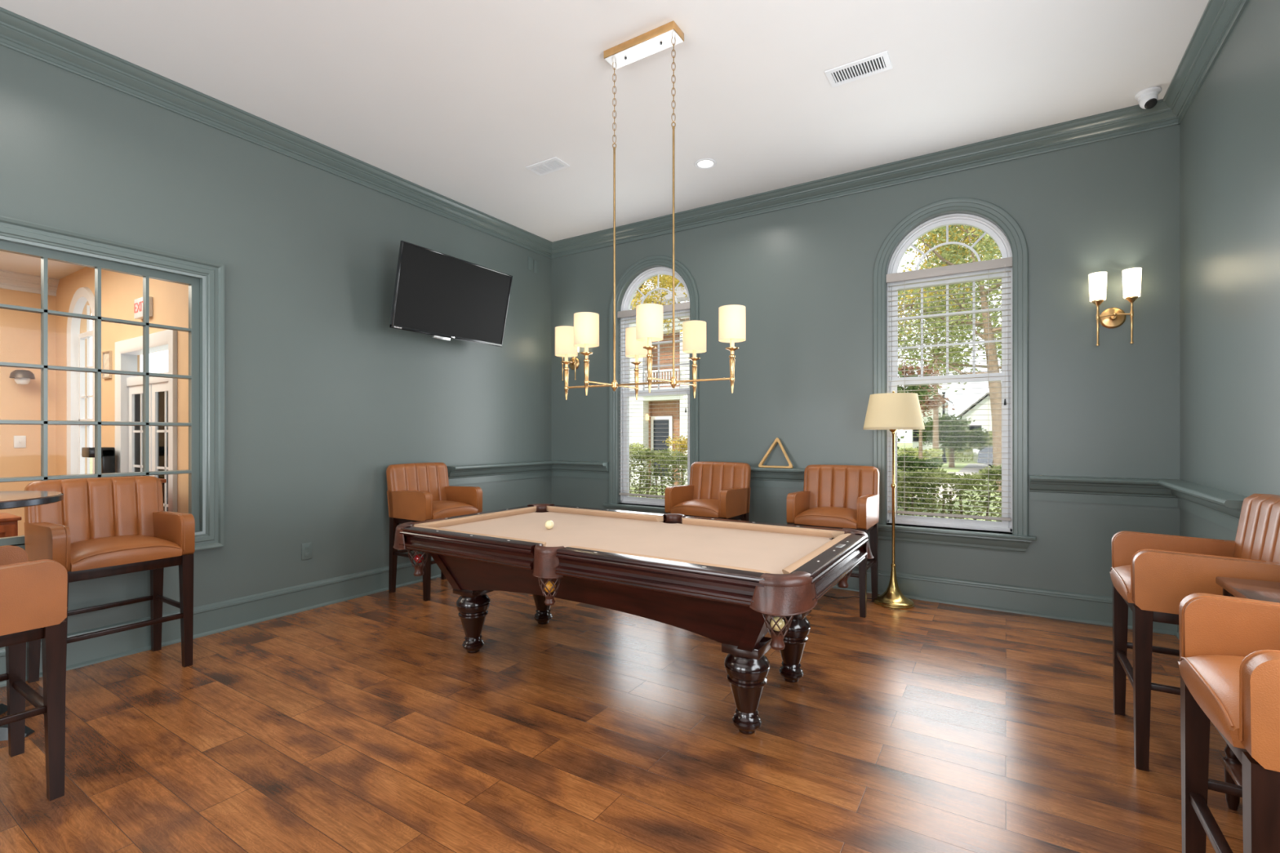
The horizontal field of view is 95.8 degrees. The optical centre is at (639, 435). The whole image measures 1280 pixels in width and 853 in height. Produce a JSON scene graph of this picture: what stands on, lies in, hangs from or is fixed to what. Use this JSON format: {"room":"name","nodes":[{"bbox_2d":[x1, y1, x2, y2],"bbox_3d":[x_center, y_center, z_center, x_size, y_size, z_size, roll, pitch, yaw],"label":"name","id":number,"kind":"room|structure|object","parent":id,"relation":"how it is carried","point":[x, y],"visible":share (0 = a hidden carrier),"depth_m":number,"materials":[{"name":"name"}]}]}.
{"room":"games hall","nodes":[
{"label":"games hall","id":0,"kind":"room"},
{"bbox_2d":[0,288,56,536],"bbox_3d":[-7.819,-0.180,4.401,0.120,3.060,5.070,0,0,32],"label":"wall","id":1,"kind":"structure","parent":0,"point":[20,331],"depth_m":6.20,"materials":[{"name":"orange paint"}]},
{"bbox_2d":[13,435,26,448],"bbox_3d":[-6.618,0.070,6.169,0.015,0.130,0.090,0,0,32],"label":"light switch","id":2,"kind":"object","parent":1,"relation":"attached to","point":[20,442],"visible":1,"depth_m":6.17,"materials":[{"name":"white plastic"}]},
{"bbox_2d":[8,369,35,385],"bbox_3d":[-6.530,-0.610,6.106,0.236,0.160,0.190,0,0,32],"label":"wall lamp","id":3,"kind":"object","parent":1,"relation":"attached to","point":[22,377],"visible":1,"depth_m":6.05,"materials":[{"name":"brown metal"}]},
{"bbox_2d":[0,269,59,296],"bbox_3d":[-7.747,-1.625,4.284,0.125,0.169,4.950,0,0,32],"label":"trim","id":4,"kind":"structure","parent":1,"relation":"attached to","point":[10,280],"depth_m":6.16,"materials":[{"name":"beige paint"}]},
{"bbox_2d":[0,250,85,279],"bbox_3d":[-6.048,-1.760,3.268,4.284,0.100,5.050,0,0,32],"label":"ceiling","id":5,"kind":"structure","parent":0,"point":[12,262],"depth_m":5.86,"materials":[{"name":"paint"}]},
{"bbox_2d":[56,266,188,513],"bbox_3d":[-4.676,-0.180,5.340,4.184,3.060,0.120,0,0,32],"label":"wall","id":6,"kind":"structure","parent":0,"point":[119,291],"depth_m":5.41,"materials":[{"name":"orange paint"}]},
{"bbox_2d":[66,287,94,475],"bbox_3d":[-5.668,-0.330,5.927,0.900,2.360,0.150,0,0,32],"label":"window","id":7,"kind":"structure","parent":6,"relation":"in","point":[76,397],"depth_m":6.09,"materials":[{"name":"white plastic"}]},
{"bbox_2d":[102,350,111,379],"bbox_3d":[-5.087,-0.670,5.518,0.200,0.260,0.017,0,0,32],"label":"framed certificate","id":8,"kind":"object","parent":6,"relation":"attached to","point":[107,355],"visible":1,"depth_m":5.51,"materials":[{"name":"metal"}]},
{"bbox_2d":[133,296,152,319],"bbox_3d":[-4.294,-1.100,4.995,0.260,0.170,0.053,0,0,32],"label":"exit sign","id":9,"kind":"object","parent":6,"relation":"attached to","point":[138,305],"visible":0.75,"depth_m":4.97,"materials":[{"name":"white plastic"}]},
{"bbox_2d":[115,329,177,512],"bbox_3d":[-4.279,0.245,5.056,1.300,2.210,0.135,0,0,32],"label":"door","id":10,"kind":"structure","parent":6,"relation":"in","point":[128,388],"depth_m":5.07,"materials":[{"name":"white wood"}]},
{"bbox_2d":[0,44,551,648],"bbox_3d":[-3.317,-0.453,3.445,0.140,3.605,8.672,0,0,32],"label":"wall","id":11,"kind":"structure","parent":0,"point":[322,396],"depth_m":4.40,"materials":[{"name":"paint"}]},
{"bbox_2d":[0,215,224,551],"bbox_3d":[-3.592,-0.204,2.921,0.127,1.944,2.568,0,0,32],"label":"window","id":12,"kind":"structure","parent":11,"relation":"in","point":[205,279],"depth_m":3.68,"materials":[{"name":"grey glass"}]},
{"bbox_2d":[0,556,440,687],"bbox_3d":[-3.304,1.249,3.307,0.030,0.202,8.452,0,0,32],"label":"baseboard","id":13,"kind":"structure","parent":11,"relation":"attached to","point":[224,615],"depth_m":4.06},
{"bbox_2d":[0,6,551,258],"bbox_3d":[-3.273,-2.179,3.287,0.104,0.154,8.452,0,0,32],"label":"trim","id":14,"kind":"structure","parent":11,"relation":"attached to","point":[20,33],"depth_m":3.97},
{"bbox_2d":[302,542,311,559],"bbox_3d":[-2.578,0.898,4.473,0.009,0.125,0.076,0,0,32],"label":"wall outlet","id":15,"kind":"object","parent":11,"relation":"attached to","point":[306,548],"visible":1,"depth_m":4.47,"materials":[{"name":"grey plastic"}]},
{"bbox_2d":[446,460,552,485],"bbox_3d":[-1.408,0.394,6.202,0.137,0.188,1.530,0,0,32],"label":"trim","id":16,"kind":"structure","parent":11,"relation":"attached to","point":[471,473],"depth_m":6.08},
{"bbox_2d":[528,256,533,271],"bbox_3d":[-1.244,-1.950,6.582,0.006,0.145,0.082,0,0,32],"label":"blank wall plate","id":17,"kind":"object","parent":11,"relation":"attached to","point":[530,260],"visible":1,"depth_m":6.57,"materials":[{"name":"grey plastic"}]},
{"bbox_2d":[533,259,538,273],"bbox_3d":[-1.193,-1.940,6.662,0.006,0.145,0.082,0,0,32],"label":"blank wall plate","id":18,"kind":"object","parent":11,"relation":"attached to","point":[535,262],"visible":1,"depth_m":6.66,"materials":[{"name":"grey plastic"}]},
{"bbox_3d":[-1.829,-1.240,5.382,0.300,0.268,0.500,0,0,32],"label":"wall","id":19,"kind":"structure","parent":11,"relation":"attached to","visible":0},
{"bbox_2d":[389,240,512,346],"bbox_3d":[-1.685,-1.230,5.292,0.199,0.727,1.244,0,0,32],"label":"television","id":20,"kind":"object","parent":19,"relation":"attached to","point":[441,295],"visible":1,"depth_m":5.20,"materials":[{"name":"black plastic"}]},
{"bbox_2d":[0,0,1208,241],"bbox_3d":[-0.934,-2.355,1.818,5.909,0.200,8.872,0,0,32],"label":"ceiling","id":21,"kind":"structure","parent":0,"point":[454,100],"depth_m":3.66,"materials":[{"name":"paint"}]},
{"bbox_2d":[525,156,569,176],"bbox_3d":[-0.773,-2.250,4.845,0.330,0.008,0.185,0,0,32],"label":"ceiling vent","id":22,"kind":"object","parent":21,"relation":"in","point":[553,164],"visible":1,"depth_m":4.84,"materials":[{"name":"white plastic"}]},
{"bbox_2d":[555,20,746,399],"bbox_3d":[0.013,-1.237,3.311,1.240,2.033,0.665,0,0,32],"label":"linear chandelier","id":23,"kind":"object","parent":21,"relation":"hanging from","point":[584,333],"visible":1,"depth_m":3.21,"materials":[{"name":"gold metal"}]},
{"bbox_2d":[694,158,716,168],"bbox_3d":[0.543,-2.250,4.793,0.184,0.008,0.184,0,0,32],"label":"recessed light","id":24,"kind":"object","parent":21,"relation":"in","point":[704,163],"visible":1,"depth_m":4.79,"materials":[{"name":"white plastic"}]},
{"bbox_2d":[824,50,892,87],"bbox_3d":[1.346,-2.251,3.561,0.360,0.008,0.185,0,0,32],"label":"ceiling vent","id":25,"kind":"object","parent":21,"relation":"in","point":[880,62],"visible":1,"depth_m":3.55,"materials":[{"name":"white plastic"}]},
{"bbox_2d":[1134,86,1161,108],"bbox_3d":[3.341,-2.197,3.802,0.132,0.115,0.132,0,0,32],"label":"security camera","id":26,"kind":"object","parent":21,"relation":"attached to","point":[1147,98],"visible":1,"depth_m":3.76,"materials":[{"name":"white plastic"}]},
{"bbox_2d":[0,577,1243,852],"bbox_3d":[-0.934,1.400,1.818,5.909,0.100,8.872,0,0,32],"label":"floor","id":27,"kind":"structure","parent":0,"point":[366,724],"depth_m":2.55,"materials":[{"name":"brown wood"}]},
{"bbox_2d":[0,490,63,741],"bbox_3d":[-3.066,0.815,2.533,0.765,1.070,0.765,0,0,32],"label":"pub table","id":28,"kind":"object","parent":27,"relation":"on","point":[15,499],"visible":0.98,"depth_m":2.60,"materials":[{"name":"wood"}]},
{"bbox_2d":[0,545,67,800],"bbox_3d":[-2.538,0.801,2.105,0.600,1.098,0.572,0,0,32],"label":"bar chair","id":29,"kind":"object","parent":27,"relation":"on","point":[33,594],"visible":1,"depth_m":2.13,"materials":[{"name":"orange leather"}]},
{"bbox_2d":[24,475,195,683],"bbox_3d":[-2.996,0.801,3.282,0.572,1.098,0.600,0,0,32],"label":"bar chair","id":30,"kind":"object","parent":27,"relation":"on","point":[101,527],"visible":0.9,"depth_m":3.30,"materials":[{"name":"orange leather"}]},
{"bbox_2d":[70,535,182,571],"bbox_3d":[-2.943,0.636,3.248,0.447,0.117,0.466,0,0,32],"label":"seat cushion","id":31,"kind":"object","parent":30,"relation":"on","point":[87,553],"depth_m":3.15,"materials":[{"name":"orange leather"}]},
{"bbox_2d":[386,462,482,601],"bbox_3d":[-1.796,0.801,5.079,0.572,1.098,0.600,0,0,32],"label":"bar chair","id":32,"kind":"object","parent":27,"relation":"on","point":[416,491],"visible":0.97,"depth_m":4.95,"materials":[{"name":"brown leather"}]},
{"bbox_2d":[431,500,477,519],"bbox_3d":[-1.743,0.636,5.045,0.447,0.117,0.466,0,0,32],"label":"seat cushion","id":33,"kind":"object","parent":32,"relation":"on","point":[440,508],"depth_m":4.94,"materials":[{"name":"brown leather"}]},
{"bbox_2d":[393,503,873,734],"bbox_3d":[-0.103,0.946,3.397,2.583,0.809,1.471,0,0,32],"label":"pool table","id":34,"kind":"object","parent":27,"relation":"on","point":[723,581],"visible":0.99,"depth_m":2.91,"materials":[{"name":"brown wood"}]},
{"bbox_2d":[413,554,423,563],"bbox_3d":[-1.352,0.755,3.534,0.057,0.057,0.057,0,0,32],"label":"ball","id":35,"kind":"object","parent":34,"relation":"on","point":[416,557],"visible":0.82,"depth_m":3.51,"materials":[{"name":"red plastic"}]},
{"bbox_2d":[414,506,536,528],"bbox_3d":[-1.077,0.569,4.014,0.055,0.040,1.100,0,0,32],"label":"cushion","id":36,"kind":"object","parent":34,"relation":"on","point":[453,522],"depth_m":3.95,"materials":[{"name":"fabric"}]},
{"bbox_2d":[414,525,546,546],"bbox_3d":[-0.918,0.569,3.229,1.052,0.040,0.055,0,0,32],"label":"cushion","id":37,"kind":"object","parent":34,"relation":"on","point":[544,544],"depth_m":3.18,"materials":[{"name":"fabric"}]},
{"bbox_2d":[544,520,554,528],"bbox_3d":[-0.566,0.559,3.612,0.057,0.057,0.057,0,0,32],"label":"ball","id":38,"kind":"object","parent":34,"relation":"on","point":[549,524],"visible":1,"depth_m":3.59,"materials":[{"name":"white plastic"}]},
{"bbox_2d":[544,581,555,592],"bbox_3d":[-0.446,0.750,2.857,0.057,0.057,0.057,0,0,32],"label":"ball","id":39,"kind":"object","parent":34,"relation":"on","point":[548,585],"visible":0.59,"depth_m":2.84,"materials":[{"name":"plastic"}]},
{"bbox_2d":[546,506,663,521],"bbox_3d":[-0.300,0.569,4.205,1.052,0.040,0.055,0,0,32],"label":"cushion","id":40,"kind":"object","parent":34,"relation":"on","point":[556,509],"depth_m":4.15,"materials":[{"name":"fabric"}]},
{"bbox_2d":[567,546,770,573],"bbox_3d":[0.093,0.569,2.590,1.052,0.040,0.055,0,0,32],"label":"cushion","id":41,"kind":"object","parent":34,"relation":"on","point":[704,564],"depth_m":2.54,"materials":[{"name":"fabric"}]},
{"bbox_2d":[681,517,844,537],"bbox_3d":[0.711,0.569,3.565,1.052,0.040,0.055,0,0,32],"label":"cushion","id":42,"kind":"object","parent":34,"relation":"on","point":[704,522],"depth_m":3.52,"materials":[{"name":"fabric"}]},
{"bbox_2d":[770,616,784,631],"bbox_3d":[0.554,0.760,2.327,0.057,0.057,0.057,0,0,32],"label":"ball","id":43,"kind":"object","parent":34,"relation":"on","point":[781,623],"visible":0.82,"depth_m":2.31,"materials":[{"name":"yellow plastic"}]},
{"bbox_2d":[782,533,850,573],"bbox_3d":[0.870,0.569,2.781,0.055,0.040,1.100,0,0,32],"label":"cushion","id":44,"kind":"object","parent":34,"relation":"on","point":[800,564],"depth_m":2.65,"materials":[{"name":"fabric"}]},
{"bbox_2d":[664,462,751,520],"bbox_3d":[0.616,0.801,5.225,0.600,1.098,0.572,0,0,34],"label":"bar chair","id":45,"kind":"object","parent":27,"relation":"on","point":[715,490],"visible":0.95,"depth_m":5.23,"materials":[{"name":"brown leather"}]},
{"bbox_2d":[670,498,719,517],"bbox_3d":[0.581,0.636,5.173,0.466,0.117,0.447,0,0,34],"label":"seat cushion","id":46,"kind":"object","parent":45,"relation":"on","point":[703,508],"depth_m":5.03,"materials":[{"name":"brown leather"}]},
{"bbox_2d":[786,464,879,617],"bbox_3d":[1.555,0.801,4.643,0.600,1.098,0.572,0,0,32],"label":"bar chair","id":47,"kind":"object","parent":27,"relation":"on","point":[832,496],"visible":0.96,"depth_m":4.66,"materials":[{"name":"brown leather"}]},
{"bbox_2d":[794,506,857,528],"bbox_3d":[1.521,0.636,4.590,0.466,0.117,0.447,0,0,32],"label":"seat cushion","id":48,"kind":"object","parent":47,"relation":"on","point":[838,517],"depth_m":4.45,"materials":[{"name":"brown leather"}]},
{"bbox_2d":[822,391,924,608],"bbox_3d":[1.746,0.497,4.813,1.128,1.705,0.452,0,0,32],"label":"floor lamp","id":49,"kind":"object","parent":27,"relation":"on","point":[893,411],"visible":0.98,"depth_m":4.50,"materials":[{"name":"gold metal"}]},
{"bbox_2d":[1109,493,1279,772],"bbox_3d":[2.377,0.801,2.448,0.572,1.098,0.600,0,0,32],"label":"bar chair","id":50,"kind":"object","parent":27,"relation":"on","point":[1151,574],"visible":0.69,"depth_m":2.33,"materials":[{"name":"orange leather"}]},
{"bbox_2d":[1109,564,1133,603],"bbox_3d":[2.325,0.636,2.481,0.447,0.117,0.466,0,0,32],"label":"seat cushion","id":51,"kind":"object","parent":50,"relation":"on","point":[1121,575],"depth_m":2.51,"materials":[{"name":"orange leather"}]},
{"bbox_2d":[1177,592,1279,852],"bbox_3d":[1.677,0.801,1.341,0.572,1.098,0.600,0,0,32],"label":"bar chair","id":52,"kind":"object","parent":27,"relation":"on","point":[1228,664],"visible":1,"depth_m":1.52,"materials":[{"name":"orange leather"}]},
{"bbox_2d":[1177,654,1245,749],"bbox_3d":[1.624,0.636,1.375,0.447,0.117,0.466,0,0,32],"label":"seat cushion","id":53,"kind":"object","parent":52,"relation":"on","point":[1212,681],"depth_m":1.43,"materials":[{"name":"orange leather"}]},
{"bbox_2d":[1215,576,1279,810],"bbox_3d":[2.124,0.936,1.821,0.330,0.828,0.550,0,0,32],"label":"side table","id":54,"kind":"object","parent":27,"relation":"on","point":[1268,591],"visible":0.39,"depth_m":2.03,"materials":[{"name":"brown wood"}]},
{"bbox_2d":[1220,756,1242,786],"bbox_3d":[2.122,1.189,1.823,0.305,0.022,0.524,0,0,32],"label":"table base","id":55,"kind":"object","parent":54,"relation":"attached to","point":[1233,766],"depth_m":2.05,"materials":[{"name":"brown wood"}]},
{"bbox_2d":[551,124,1179,597],"bbox_3d":[1.355,-0.453,5.489,5.569,3.605,0.220,0,0,32],"label":"wall","id":56,"kind":"structure","parent":0,"point":[802,275],"depth_m":4.70,"materials":[{"name":"paint"}]},
{"bbox_2d":[561,346,579,380],"bbox_3d":[-0.800,-0.881,6.633,0.288,0.509,0.152,0,0,32],"label":"wall sconce","id":57,"kind":"object","parent":56,"relation":"attached to","point":[575,364],"visible":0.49,"depth_m":6.66,"materials":[{"name":"gold metal"}]},
{"bbox_2d":[551,460,608,479],"bbox_3d":[-0.732,0.394,6.599,0.854,0.188,0.137,0,0,32],"label":"trim","id":58,"kind":"structure","parent":56,"relation":"attached to","point":[587,469],"depth_m":6.58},
{"bbox_2d":[603,255,699,514],"bbox_3d":[0.159,-0.500,6.172,1.194,2.788,0.245,0,0,32],"label":"window","id":59,"kind":"structure","parent":56,"relation":"in","point":[682,273],"depth_m":6.31,"materials":[{"name":"white plastic"}]},
{"bbox_2d":[617,301,689,497],"bbox_3d":[0.145,-0.351,6.152,0.898,2.022,0.084,0,0,32],"label":"blind","id":60,"kind":"object","parent":59,"relation":"attached to","point":[685,305],"visible":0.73,"depth_m":6.13,"materials":[{"name":"white plastic"}]},
{"bbox_2d":[636,274,680,304],"bbox_3d":[0.197,-1.540,6.233,0.565,0.392,0.018,0,0,32],"label":"grille","id":61,"kind":"object","parent":59,"relation":"attached to","point":[643,277],"depth_m":6.27,"materials":[{"name":"white plastic"}]},
{"bbox_2d":[750,466,805,488],"bbox_3d":[1.257,0.394,5.340,1.634,0.188,0.137,0,0,32],"label":"trim","id":62,"kind":"structure","parent":56,"relation":"attached to","point":[793,477],"depth_m":5.34,"materials":[{"name":"paint"}]},
{"bbox_2d":[758,437,793,468],"bbox_3d":[1.262,0.165,5.338,0.320,0.281,0.096,0,0,32],"label":"rack","id":63,"kind":"object","parent":62,"relation":"on","point":[777,440],"visible":1,"depth_m":5.34,"materials":[{"name":"brown wood"}]},
{"bbox_2d":[551,98,1177,258],"bbox_3d":[1.268,-2.179,5.352,5.569,0.154,0.104,0,0,32],"label":"trim","id":64,"kind":"structure","parent":56,"relation":"attached to","point":[1134,119],"depth_m":4.78,"materials":[{"name":"paint"}]},
{"bbox_2d":[872,197,1035,553],"bbox_3d":[2.490,-0.500,4.696,1.194,2.788,0.245,0,0,32],"label":"window","id":65,"kind":"structure","parent":56,"relation":"in","point":[1019,540],"depth_m":4.61,"materials":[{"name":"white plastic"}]},
{"bbox_2d":[910,224,986,270],"bbox_3d":[2.529,-1.540,4.757,0.565,0.392,0.018,0,0,32],"label":"grille","id":66,"kind":"object","parent":65,"relation":"attached to","point":[926,228],"depth_m":4.79,"materials":[{"name":"white plastic"}]},
{"bbox_2d":[886,257,1012,520],"bbox_3d":[2.477,-0.351,4.675,0.898,2.022,0.084,0,0,32],"label":"blind","id":67,"kind":"object","parent":65,"relation":"attached to","point":[1002,262],"visible":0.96,"depth_m":4.66,"materials":[{"name":"white plastic"}]},
{"bbox_2d":[832,567,1177,635],"bbox_3d":[1.288,1.249,5.383,5.569,0.202,0.030,0,0,32],"label":"baseboard","id":68,"kind":"structure","parent":56,"relation":"attached to","point":[1053,604],"depth_m":4.42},
{"bbox_2d":[1029,475,1179,507],"bbox_3d":[3.256,0.394,4.074,0.843,0.188,0.137,0,0,32],"label":"trim","id":69,"kind":"structure","parent":56,"relation":"attached to","point":[1095,490],"depth_m":4.09,"materials":[{"name":"paint"}]},
{"bbox_2d":[1088,267,1142,346],"bbox_3d":[3.307,-0.881,4.032,0.288,0.509,0.152,0,0,32],"label":"wall sconce","id":70,"kind":"object","parent":56,"relation":"attached to","point":[1111,317],"visible":1,"depth_m":4.02,"materials":[{"name":"gold metal"}]},
{"bbox_2d":[1179,0,1279,541],"bbox_3d":[1.531,-0.453,0.375,0.200,3.605,8.672,0,0,32],"label":"wall","id":71,"kind":"structure","parent":0,"point":[1229,133],"depth_m":2.99,"materials":[{"name":"paint"}]},
{"bbox_2d":[1175,624,1179,639],"bbox_3d":[1.375,1.249,0.344,0.030,0.202,8.452,0,0,32],"label":"baseboard","id":72,"kind":"structure","parent":71,"relation":"attached to","point":[1177,634],"depth_m":3.88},
{"bbox_2d":[1157,480,1247,532],"bbox_3d":[3.181,0.394,3.296,0.137,0.188,1.532,0,0,32],"label":"trim","id":73,"kind":"structure","parent":71,"relation":"attached to","point":[1222,508],"depth_m":3.16,"materials":[{"name":"wood"}]},
{"bbox_2d":[1163,0,1248,124],"bbox_3d":[1.344,-2.179,0.363,0.104,0.154,8.452,0,0,32],"label":"trim","id":74,"kind":"structure","parent":71,"relation":"attached to","point":[1219,18],"depth_m":3.28,"materials":[{"name":"paint"}]},
{"bbox_3d":[-6.075,1.400,3.225,4.284,0.100,4.950,0,0,32],"label":"floor","id":75,"kind":"structure","parent":0,"visible":0},
{"bbox_2d":[0,512,22,537],"bbox_3d":[-6.046,1.035,4.639,0.561,0.630,1.410,0,0,32],"label":"base cabinet","id":76,"kind":"object","parent":75,"relation":"on","point":[8,522],"visible":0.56,"depth_m":5.04,"materials":[{"name":"brown wood"}]},
{"bbox_2d":[81,447,115,473],"bbox_3d":[-4.909,0.730,5.239,0.280,1.240,0.200,0,0,32],"label":"coffee machine","id":77,"kind":"object","parent":75,"relation":"on","point":[108,454],"visible":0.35,"depth_m":5.21,"materials":[{"name":"black plastic"}]},
{"bbox_2d":[159,478,166,483],"bbox_3d":[-4.033,0.845,4.454,0.600,1.010,0.430,0,0,32],"label":"reception desk","id":78,"kind":"object","parent":75,"relation":"on","point":[163,481],"visible":0.09,"depth_m":4.46,"materials":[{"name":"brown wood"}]},
{"label":"outside","id":79,"kind":"structure","parent":0,"visible":0},
{"bbox_3d":[1.502,1.460,7.045,13.000,0.020,2.488,0,0,32],"label":"bed","id":80,"kind":"object","parent":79,"visible":0},
{"bbox_2d":[629,441,687,498],"bbox_3d":[-0.140,0.782,8.016,4.518,1.381,0.809,0,0,32],"label":"hedge","id":81,"kind":"object","parent":80,"relation":"on","point":[662,455],"visible":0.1,"depth_m":7.52,"materials":[{"name":"green plant"}]},
{"bbox_2d":[897,464,1001,521],"bbox_3d":[3.333,0.851,5.785,3.059,1.242,0.762,0,0,32],"label":"hedge","id":82,"kind":"object","parent":80,"relation":"on","point":[997,469],"visible":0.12,"depth_m":5.69,"materials":[{"name":"green plant"}]},
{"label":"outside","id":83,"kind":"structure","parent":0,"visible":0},
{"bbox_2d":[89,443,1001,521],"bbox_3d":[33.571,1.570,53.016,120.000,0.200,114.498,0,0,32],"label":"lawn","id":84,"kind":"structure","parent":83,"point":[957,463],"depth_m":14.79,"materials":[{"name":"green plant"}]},
{"bbox_2d":[629,286,688,486],"bbox_3d":[-0.622,-1.540,17.616,8.900,6.020,2.100,0,0,32],"label":"neighbouring house","id":85,"kind":"structure","parent":84,"relation":"on","point":[653,440],"depth_m":16.55,"materials":[{"name":"white"}]},
{"bbox_2d":[645,413,649,420],"bbox_3d":[0.221,-0.520,16.696,0.120,0.180,0.168,0,0,32],"label":"lamp","id":86,"kind":"object","parent":85,"relation":"attached to","point":[647,415],"depth_m":16.64,"materials":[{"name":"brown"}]},
{"bbox_2d":[630,275,688,309],"bbox_3d":[-0.382,-3.177,20.724,7.123,9.295,4.119,0,0,35],"label":"tree","id":87,"kind":"object","parent":84,"relation":"on","point":[652,281],"visible":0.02,"depth_m":20.04,"materials":[{"name":"green plant"}]},
{"bbox_2d":[631,275,688,336],"bbox_3d":[1.114,-1.697,12.704,3.108,6.333,1.960,0,0,15],"label":"tree","id":88,"kind":"object","parent":84,"relation":"on","point":[651,299],"visible":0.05,"depth_m":12.72,"materials":[{"name":"green plant"}]},
{"bbox_2d":[662,433,687,484],"bbox_3d":[1.224,0.716,14.103,1.372,1.508,0.926,0,0,32],"label":"tree","id":89,"kind":"object","parent":84,"relation":"on","point":[675,442],"visible":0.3,"depth_m":14.15,"materials":[{"name":"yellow plant"}]},
{"bbox_2d":[897,344,938,449],"bbox_3d":[4.207,-0.854,10.427,2.198,4.648,1.707,0,0,32],"label":"tree","id":90,"kind":"object","parent":84,"relation":"on","point":[900,388],"visible":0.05,"depth_m":9.81,"materials":[{"name":"green plant"}]},
{"bbox_2d":[897,453,943,510],"bbox_3d":[5.500,0.927,11.891,1.320,1.114,1.361,0,0,32],"label":"hedge","id":91,"kind":"object","parent":84,"relation":"on","point":[917,462],"visible":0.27,"depth_m":11.35,"materials":[{"name":"green plant"}]},
{"bbox_2d":[897,360,955,495],"bbox_3d":[6.841,-0.176,14.056,1.168,3.293,1.258,0,0,-25],"label":"tree","id":92,"kind":"object","parent":84,"relation":"on","point":[941,399],"visible":0.34,"depth_m":13.83,"materials":[{"name":"green plant"}]},
{"bbox_2d":[911,386,952,456],"bbox_3d":[21.708,-1.015,43.068,2.400,4.970,6.600,0,0,32],"label":"building","id":93,"kind":"structure","parent":84,"relation":"on","point":[915,441],"depth_m":40.61,"materials":[{"name":"white"}]},
{"bbox_2d":[938,382,948,463],"bbox_3d":[15.866,-0.640,30.197,0.440,4.220,0.429,0,0,32],"label":"lamp post","id":94,"kind":"object","parent":84,"relation":"on","point":[944,389],"visible":0.53,"depth_m":30.11,"materials":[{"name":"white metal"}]},
{"bbox_2d":[897,225,1000,458],"bbox_3d":[11.109,-4.702,20.966,7.416,12.343,6.403,0,0,21],"label":"tree","id":95,"kind":"object","parent":84,"relation":"on","point":[935,424],"visible":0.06,"depth_m":21.37,"materials":[{"name":"green plant"}]},
{"bbox_2d":[897,224,1001,493],"bbox_3d":[9.105,-2.845,15.242,7.147,8.652,4.456,0,0,40],"label":"tree","id":96,"kind":"object","parent":84,"relation":"on","point":[995,397],"visible":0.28,"depth_m":15.47,"materials":[{"name":"green plant"}]},
{"bbox_2d":[897,226,1001,390],"bbox_3d":[20.293,-6.325,34.381,21.698,15.591,9.570,0,0,32],"label":"tree","id":97,"kind":"object","parent":84,"relation":"on","point":[957,364],"visible":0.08,"depth_m":35.32,"materials":[{"name":"green plant"}]},
{"bbox_2d":[913,412,992,467],"bbox_3d":[14.339,0.206,26.555,3.168,2.528,2.821,0,0,32],"label":"shrub","id":98,"kind":"object","parent":84,"relation":"on","point":[945,428],"visible":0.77,"depth_m":26.00,"materials":[{"name":"green plant"}]},
{"bbox_2d":[939,429,992,462],"bbox_3d":[19.333,0.613,31.512,5.336,1.969,2.400,0,0,32],"label":"hedge","id":99,"kind":"object","parent":84,"relation":"on","point":[989,432],"visible":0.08,"depth_m":31.44,"materials":[{"name":"green plant"}]},
{"bbox_2d":[957,391,991,454],"bbox_3d":[27.960,-0.865,46.211,4.000,4.670,8.600,0,0,32],"label":"building","id":100,"kind":"structure","parent":84,"relation":"on","point":[983,403],"depth_m":43.10,"materials":[{"name":"white"}]},
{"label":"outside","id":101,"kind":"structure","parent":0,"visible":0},
{"bbox_2d":[913,471,974,503],"bbox_3d":[9.448,1.462,17.631,0.900,0.015,11.900,0,0,32],"label":"path","id":102,"kind":"structure","parent":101,"point":[957,473],"depth_m":15.29,"materials":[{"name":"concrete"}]},
{"bbox_2d":[897,447,943,472],"bbox_3d":[9.123,0.944,18.768,1.364,1.107,1.712,0,0,32],"label":"hedge","id":103,"kind":"object","parent":102,"relation":"on","point":[926,455],"visible":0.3,"depth_m":18.24,"materials":[{"name":"green plant"}]},
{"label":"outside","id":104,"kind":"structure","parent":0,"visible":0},
{"bbox_2d":[959,463,990,473],"bbox_3d":[28.047,1.462,17.749,31.600,0.015,8.000,0,0,32],"label":"road","id":105,"kind":"structure","parent":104,"point":[970,468],"depth_m":25.51,"materials":[{"name":"concrete"}]},
{"bbox_2d":[973,445,993,467],"bbox_3d":[15.951,0.615,23.041,4.540,1.680,1.940,0,0,25],"label":"parked car","id":106,"kind":"object","parent":105,"relation":"on","point":[978,457],"visible":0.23,"depth_m":23.09,"materials":[{"name":"grey paint"}]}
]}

